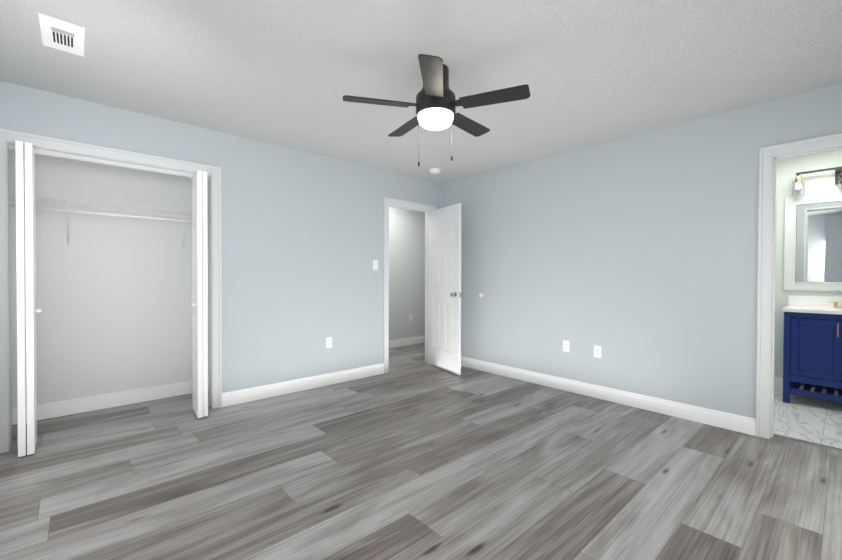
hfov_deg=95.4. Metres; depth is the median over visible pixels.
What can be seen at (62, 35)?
ceiling vent
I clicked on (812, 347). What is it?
vanity cabinet
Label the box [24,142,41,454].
bifold door
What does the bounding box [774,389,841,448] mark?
floor
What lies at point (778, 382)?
baseboard
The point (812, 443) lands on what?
threshold
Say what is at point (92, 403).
baseboard
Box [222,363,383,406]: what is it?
baseboard
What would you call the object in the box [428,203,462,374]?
hall door
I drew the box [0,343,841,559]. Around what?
floor
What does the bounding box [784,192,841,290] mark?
framed mirror
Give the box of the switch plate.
[373,260,377,269]
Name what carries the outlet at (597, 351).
attached to the wall at (635, 257)
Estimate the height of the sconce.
0.222 m
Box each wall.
[0,81,442,392]
[10,151,207,408]
[389,207,424,339]
[443,83,841,418]
[774,150,841,395]
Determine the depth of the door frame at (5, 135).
2.83 m
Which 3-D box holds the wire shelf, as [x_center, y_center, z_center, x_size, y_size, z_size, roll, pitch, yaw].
[-2.533,-0.466,3.352,1.534,0.340,0.330,0,1,-42]
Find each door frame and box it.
[0,129,221,452]
[383,197,435,373]
[756,133,841,438]
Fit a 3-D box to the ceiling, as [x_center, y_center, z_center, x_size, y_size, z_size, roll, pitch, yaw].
[0.557,-1.341,3.301,6.600,0.080,5.970,0,1,-42]
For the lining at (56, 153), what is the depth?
2.88 m
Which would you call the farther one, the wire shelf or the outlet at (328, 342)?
the outlet at (328, 342)
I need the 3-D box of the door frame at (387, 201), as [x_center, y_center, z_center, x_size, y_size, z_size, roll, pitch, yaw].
[-0.123,0.064,4.867,0.859,2.112,0.019,0,1,-42]
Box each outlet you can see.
[326,337,331,347]
[563,340,569,351]
[594,345,601,357]
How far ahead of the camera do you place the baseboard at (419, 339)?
6.44 m
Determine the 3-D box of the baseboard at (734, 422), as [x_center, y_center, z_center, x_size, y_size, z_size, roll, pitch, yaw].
[1.377,1.071,4.041,0.014,0.125,3.271,0,1,-42]
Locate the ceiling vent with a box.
[38,13,84,56]
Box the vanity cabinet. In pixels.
[782,296,841,402]
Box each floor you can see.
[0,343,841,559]
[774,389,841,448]
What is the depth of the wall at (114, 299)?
3.37 m
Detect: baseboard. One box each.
[12,381,191,424]
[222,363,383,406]
[389,336,424,347]
[461,356,755,435]
[774,377,782,389]
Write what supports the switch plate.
attached to the wall at (302, 234)
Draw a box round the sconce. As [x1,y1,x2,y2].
[792,166,841,194]
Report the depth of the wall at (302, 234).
3.75 m
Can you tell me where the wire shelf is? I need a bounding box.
[10,194,207,248]
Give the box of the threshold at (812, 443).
[773,434,841,450]
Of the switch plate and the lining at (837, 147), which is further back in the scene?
the switch plate
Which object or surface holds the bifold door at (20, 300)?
attached to the lining at (56, 153)
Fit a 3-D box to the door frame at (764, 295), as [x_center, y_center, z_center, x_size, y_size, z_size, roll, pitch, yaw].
[2.743,0.098,2.507,0.019,2.112,0.816,0,1,-42]
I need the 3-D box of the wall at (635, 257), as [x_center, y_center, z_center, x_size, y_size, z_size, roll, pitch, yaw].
[1.717,-0.083,3.750,0.115,2.440,4.365,0,1,-42]
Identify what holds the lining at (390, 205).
attached to the wall at (302, 234)
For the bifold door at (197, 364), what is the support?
attached to the lining at (56, 153)
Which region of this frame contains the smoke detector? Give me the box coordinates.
[429,168,440,173]
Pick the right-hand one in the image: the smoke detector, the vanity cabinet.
the vanity cabinet
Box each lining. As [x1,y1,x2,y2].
[6,141,212,450]
[389,204,429,362]
[769,144,841,438]
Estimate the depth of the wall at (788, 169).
3.92 m
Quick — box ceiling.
[0,0,841,182]
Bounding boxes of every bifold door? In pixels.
[15,140,25,456]
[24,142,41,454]
[192,170,202,417]
[202,171,207,416]
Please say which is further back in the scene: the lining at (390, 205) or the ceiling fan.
the lining at (390, 205)
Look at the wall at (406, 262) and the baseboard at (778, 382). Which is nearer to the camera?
the baseboard at (778, 382)
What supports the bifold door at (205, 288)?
attached to the lining at (56, 153)
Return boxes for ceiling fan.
[343,54,530,165]
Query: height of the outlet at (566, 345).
0.117 m

